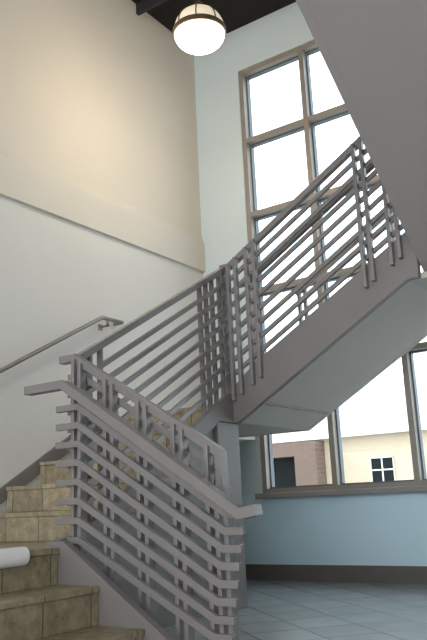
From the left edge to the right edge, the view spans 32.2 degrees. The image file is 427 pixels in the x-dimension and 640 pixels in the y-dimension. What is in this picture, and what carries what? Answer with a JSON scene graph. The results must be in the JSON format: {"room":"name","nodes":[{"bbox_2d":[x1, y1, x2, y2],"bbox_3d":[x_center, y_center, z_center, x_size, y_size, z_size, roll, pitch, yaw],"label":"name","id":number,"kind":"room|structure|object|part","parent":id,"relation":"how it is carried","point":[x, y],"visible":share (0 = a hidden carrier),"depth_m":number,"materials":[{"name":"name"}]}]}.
{"room":"stairwell","nodes":[
{"label":"stairwell","id":0,"kind":"room"},
{"bbox_2d":[0,0,207,512],"bbox_3d":[-3.623,-1.364,3.132,0.200,5.930,12.420,-12,-16,33],"label":"wall","id":1,"kind":"structure","parent":0,"point":[100,95],"depth_m":6.65,"materials":[{"name":"beige paint"}]},
{"bbox_2d":[0,316,123,372],"bbox_3d":[-1.463,0.259,5.577,0.107,0.899,2.267,-12,-16,33],"label":"wall handrail","id":2,"kind":"object","parent":1,"relation":"attached to","point":[116,322],"visible":1,"depth_m":5.94,"materials":[{"name":"grey metal"}]},
{"bbox_2d":[0,148,205,271],"bbox_3d":[-3.600,-1.745,3.071,0.035,0.400,12.220,-12,-16,33],"label":"trim","id":3,"kind":"structure","parent":1,"relation":"attached to","point":[26,182],"depth_m":6.60,"materials":[{"name":"paint"}]},
{"bbox_2d":[136,0,167,15],"bbox_3d":[2.415,-3.922,5.614,7.850,0.120,0.040,-12,-16,33],"label":"beam","id":4,"kind":"structure","parent":1,"relation":"attached to","point":[143,6],"depth_m":7.67,"materials":[{"name":"black paint"}]},
{"bbox_2d":[131,0,295,33],"bbox_3d":[-0.539,-4.912,1.685,8.050,0.200,12.420,-12,-16,33],"label":"ceiling","id":5,"kind":"structure","parent":0,"point":[235,14],"depth_m":7.91,"materials":[{"name":"black paint"}]},
{"bbox_2d":[173,0,225,54],"bbox_3d":[-0.143,-2.953,6.333,0.448,1.435,0.448,-12,-16,33],"label":"pendant lamp","id":6,"kind":"object","parent":5,"relation":"hanging from","point":[198,29],"visible":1,"depth_m":6.06,"materials":[{"name":"white glass"}]},
{"bbox_3d":[-0.114,-2.325,6.180,0.424,0.140,0.424,-12,-16,33],"label":"lamp shade","id":7,"kind":"part","parent":6,"relation":"part of","materials":[{"name":"white glass"}]},
{"bbox_2d":[163,580,426,639],"bbox_3d":[-0.275,0.892,0.269,8.050,0.100,12.420,-12,-16,33],"label":"floor","id":8,"kind":"structure","parent":0,"point":[276,610],"depth_m":4.83,"materials":[{"name":"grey tile"}]},
{"bbox_2d":[0,0,426,639],"bbox_3d":[0.990,-0.706,2.933,7.349,4.152,6.800,-12,-16,33],"label":"staircase","id":9,"kind":"structure","parent":8,"relation":"on","point":[374,52],"depth_m":4.58,"materials":[{"name":"grey metal"}]},
{"bbox_2d":[0,547,29,568],"bbox_3d":[-1.231,1.061,3.182,0.097,0.089,1.060,-12,-16,33],"label":"pipe","id":10,"kind":"object","parent":9,"relation":"attached to","point":[15,556],"visible":1,"depth_m":3.52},
{"bbox_2d":[24,354,262,639],"bbox_3d":[-0.354,0.857,3.684,1.473,1.592,0.259,-12,-16,33],"label":"stair railing","id":11,"kind":"object","parent":9,"relation":"attached to","point":[221,508],"visible":1,"depth_m":3.67,"materials":[{"name":"grey metal"}]},
{"bbox_3d":[-0.755,0.981,4.043,0.024,1.558,0.050,-12,-16,33],"label":"post","id":12,"kind":"part","parent":11,"relation":"part of","materials":[{"name":"grey metal"}]},
{"bbox_3d":[-0.714,0.988,4.012,0.024,1.527,0.050,-12,-16,33],"label":"post","id":13,"kind":"part","parent":11,"relation":"part of","materials":[{"name":"grey metal"}]},
{"bbox_3d":[-0.555,1.012,3.894,0.024,1.409,0.050,-12,-16,33],"label":"post","id":14,"kind":"part","parent":11,"relation":"part of","materials":[{"name":"grey metal"}]},
{"bbox_3d":[-0.514,1.019,3.863,0.024,1.378,0.050,-12,-16,33],"label":"post","id":15,"kind":"part","parent":11,"relation":"part of","materials":[{"name":"grey metal"}]},
{"bbox_3d":[-0.364,1.042,3.752,0.024,1.266,0.050,-12,-16,33],"label":"post","id":16,"kind":"part","parent":11,"relation":"part of","materials":[{"name":"grey metal"}]},
{"bbox_3d":[-0.421,0.614,3.659,1.473,0.750,0.060,-12,-16,33],"label":"handrail","id":17,"kind":"part","parent":11,"relation":"part of","materials":[{"name":"grey metal"}]},
{"bbox_3d":[-0.413,0.516,3.923,1.112,0.812,0.050,-12,-16,33],"label":"rail","id":18,"kind":"part","parent":11,"relation":"part of","materials":[{"name":"grey metal"}]},
{"bbox_3d":[-0.322,1.049,3.720,0.024,1.235,0.050,-12,-16,33],"label":"post","id":19,"kind":"part","parent":11,"relation":"part of","materials":[{"name":"grey metal"}]},
{"bbox_3d":[-0.172,1.072,3.609,0.024,1.124,0.050,-12,-16,33],"label":"post","id":20,"kind":"part","parent":11,"relation":"part of","materials":[{"name":"grey metal"}]},
{"bbox_3d":[-0.131,1.079,3.578,0.024,1.093,0.050,-12,-16,33],"label":"post","id":21,"kind":"part","parent":11,"relation":"part of","materials":[{"name":"grey metal"}]},
{"bbox_3d":[-0.006,1.098,3.485,0.024,1.000,0.050,-12,-16,33],"label":"post","id":22,"kind":"part","parent":11,"relation":"part of","materials":[{"name":"grey metal"}]},
{"bbox_3d":[0.040,1.186,3.434,0.024,0.800,0.050,-12,-16,33],"label":"post","id":23,"kind":"part","parent":11,"relation":"part of","materials":[{"name":"grey metal"}]},
{"bbox_3d":[0.081,1.178,3.406,0.024,0.800,0.050,-12,-16,33],"label":"post","id":24,"kind":"part","parent":11,"relation":"part of","materials":[{"name":"grey metal"}]},
{"bbox_2d":[69,266,230,520],"bbox_3d":[-0.329,0.390,4.905,0.058,1.932,1.690,-12,-16,33],"label":"stair railing","id":25,"kind":"object","parent":9,"relation":"attached to","point":[224,384],"visible":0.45,"depth_m":5.08,"materials":[{"name":"grey metal"}]},
{"bbox_3d":[-0.740,0.703,4.216,0.032,1.032,0.024,-12,-16,33],"label":"post","id":26,"kind":"part","parent":25,"relation":"part of","materials":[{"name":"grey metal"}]},
{"bbox_3d":[-0.713,0.684,4.263,0.032,1.032,0.024,-12,-16,33],"label":"post","id":27,"kind":"part","parent":25,"relation":"part of","materials":[{"name":"grey metal"}]},
{"bbox_3d":[-0.664,0.648,4.348,0.032,1.032,0.024,-12,-16,33],"label":"post","id":28,"kind":"part","parent":25,"relation":"part of","materials":[{"name":"grey metal"}]},
{"bbox_3d":[-0.349,-0.085,5.020,0.050,0.955,1.690,-12,-16,33],"label":"rail","id":29,"kind":"part","parent":25,"relation":"part of","materials":[{"name":"grey metal"}]},
{"bbox_3d":[-0.085,0.233,5.344,0.032,1.030,0.024,-12,-16,33],"label":"post","id":30,"kind":"part","parent":25,"relation":"part of","materials":[{"name":"grey metal"}]},
{"bbox_3d":[-0.041,0.202,5.419,0.032,1.030,0.024,-12,-16,33],"label":"post","id":31,"kind":"part","parent":25,"relation":"part of","materials":[{"name":"grey metal"}]},
{"bbox_3d":[0.003,0.170,5.494,0.032,1.030,0.024,-12,-16,33],"label":"post","id":32,"kind":"part","parent":25,"relation":"part of","materials":[{"name":"grey metal"}]},
{"bbox_3d":[0.057,0.116,5.592,0.032,0.999,0.024,-12,-16,33],"label":"post","id":33,"kind":"part","parent":25,"relation":"part of","materials":[{"name":"grey metal"}]},
{"bbox_3d":[0.096,0.108,5.653,0.032,1.039,0.024,-12,-16,33],"label":"post","id":34,"kind":"part","parent":25,"relation":"part of","materials":[{"name":"grey metal"}]},
{"bbox_3d":[-0.430,1.236,4.562,0.039,1.280,1.549,-12,-16,33],"label":"panel","id":35,"kind":"part","parent":9,"relation":"part of","materials":[{"name":"grey paint"}]},
{"bbox_2d":[219,136,402,400],"bbox_3d":[0.722,-0.449,5.376,1.570,1.934,0.182,-12,-16,33],"label":"stair railing","id":36,"kind":"object","parent":9,"relation":"attached to","point":[360,174],"visible":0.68,"depth_m":5.38,"materials":[{"name":"grey metal"}]},
{"bbox_3d":[0.131,0.084,5.595,0.026,1.056,0.040,-12,-16,33],"label":"post","id":37,"kind":"part","parent":36,"relation":"part of","materials":[{"name":"grey metal"}]},
{"bbox_3d":[0.187,0.033,5.566,0.026,1.056,0.040,-12,-16,33],"label":"post","id":38,"kind":"part","parent":36,"relation":"part of","materials":[{"name":"grey metal"}]},
{"bbox_3d":[0.266,-0.041,5.526,0.026,1.057,0.040,-12,-16,33],"label":"post","id":39,"kind":"part","parent":36,"relation":"part of","materials":[{"name":"grey metal"}]},
{"bbox_3d":[0.322,-0.093,5.497,0.026,1.057,0.040,-12,-16,33],"label":"post","id":40,"kind":"part","parent":36,"relation":"part of","materials":[{"name":"grey metal"}]},
{"bbox_3d":[0.682,-0.953,5.472,1.570,0.906,0.050,-12,-16,33],"label":"rail","id":41,"kind":"part","parent":36,"relation":"part of","materials":[{"name":"grey metal"}]},
{"bbox_3d":[0.778,-0.794,5.495,1.489,0.855,0.045,-12,-16,33],"label":"handrail","id":42,"kind":"part","parent":36,"relation":"part of","materials":[{"name":"grey metal"}]},
{"bbox_3d":[1.012,-0.733,5.141,0.026,1.062,0.040,-12,-16,33],"label":"post","id":43,"kind":"part","parent":36,"relation":"part of","materials":[{"name":"grey metal"}]},
{"bbox_3d":[1.060,-0.777,5.116,0.026,1.062,0.040,-12,-16,33],"label":"post","id":44,"kind":"part","parent":36,"relation":"part of","materials":[{"name":"grey metal"}]},
{"bbox_3d":[1.171,-0.880,5.059,0.026,1.063,0.040,-12,-16,33],"label":"post","id":45,"kind":"part","parent":36,"relation":"part of","materials":[{"name":"grey metal"}]},
{"bbox_3d":[1.218,-0.924,5.034,0.026,1.063,0.040,-12,-16,33],"label":"post","id":46,"kind":"part","parent":36,"relation":"part of","materials":[{"name":"grey metal"}]},
{"bbox_2d":[296,208,423,323],"bbox_3d":[1.901,-0.395,5.836,2.840,1.933,0.062,-12,-16,33],"label":"stair railing","id":47,"kind":"object","parent":9,"relation":"attached to","point":[303,290],"visible":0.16,"depth_m":6.44,"materials":[{"name":"grey metal"}]},
{"bbox_3d":[0.788,0.270,6.502,0.026,1.056,0.040,-12,-16,33],"label":"post","id":48,"kind":"part","parent":47,"relation":"part of","materials":[{"name":"grey metal"}]},
{"bbox_3d":[0.836,0.225,6.477,0.026,1.056,0.040,-12,-16,33],"label":"post","id":49,"kind":"part","parent":47,"relation":"part of","materials":[{"name":"grey metal"}]},
{"bbox_3d":[1.876,-0.894,5.954,2.840,0.906,0.050,-12,-16,33],"label":"rail","id":50,"kind":"part","parent":47,"relation":"part of","materials":[{"name":"grey metal"}]},
{"bbox_2d":[194,2,426,565],"bbox_3d":[3.168,-1.013,5.832,7.850,5.930,0.200,-12,-16,33],"label":"wall","id":51,"kind":"structure","parent":0,"point":[224,232],"depth_m":7.26,"materials":[{"name":"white paint"}]},
{"bbox_2d":[238,40,426,492],"bbox_3d":[2.286,-0.910,6.407,4.580,4.560,0.130,-12,-16,33],"label":"window","id":52,"kind":"structure","parent":51,"relation":"in","point":[301,54],"depth_m":7.40,"materials":[{"name":"brown metal"}]},
{"bbox_2d":[245,564,426,583],"bbox_3d":[3.234,1.778,5.060,7.850,0.140,0.015,-12,-16,33],"label":"baseboard","id":53,"kind":"structure","parent":51,"relation":"attached to","point":[276,572],"depth_m":6.47,"materials":[{"name":"brown plastic"}]},
{"bbox_2d":[255,485,426,498],"bbox_3d":[2.332,1.287,5.791,4.640,0.050,0.140,-12,-16,33],"label":"trim","id":54,"kind":"structure","parent":51,"relation":"attached to","point":[423,488],"depth_m":6.50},
{"label":"outside","id":55,"kind":"structure","parent":0,"visible":0},
{"bbox_3d":[19.432,11.150,43.863,120.000,0.100,83.580,-12,-16,33],"label":"ground","id":56,"kind":"structure","parent":55,"visible":0},
{"bbox_2d":[272,375,426,486],"bbox_3d":[9.180,8.384,48.563,40.000,8.400,13.700,-12,-16,33],"label":"building","id":57,"kind":"structure","parent":56,"relation":"on","point":[375,437],"depth_m":42.82,"materials":[{"name":"beige paint"}]},
{"bbox_3d":[4.193,10.156,44.658,3.100,3.550,0.050,-12,-16,33],"label":"doorway","id":58,"kind":"part","parent":57,"relation":"part of","materials":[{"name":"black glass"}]},
{"bbox_3d":[9.456,8.354,41.314,1.300,1.300,0.029,-12,-16,33],"label":"pane","id":59,"kind":"part","parent":57,"relation":"part of","materials":[{"name":"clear glass"}]}
]}

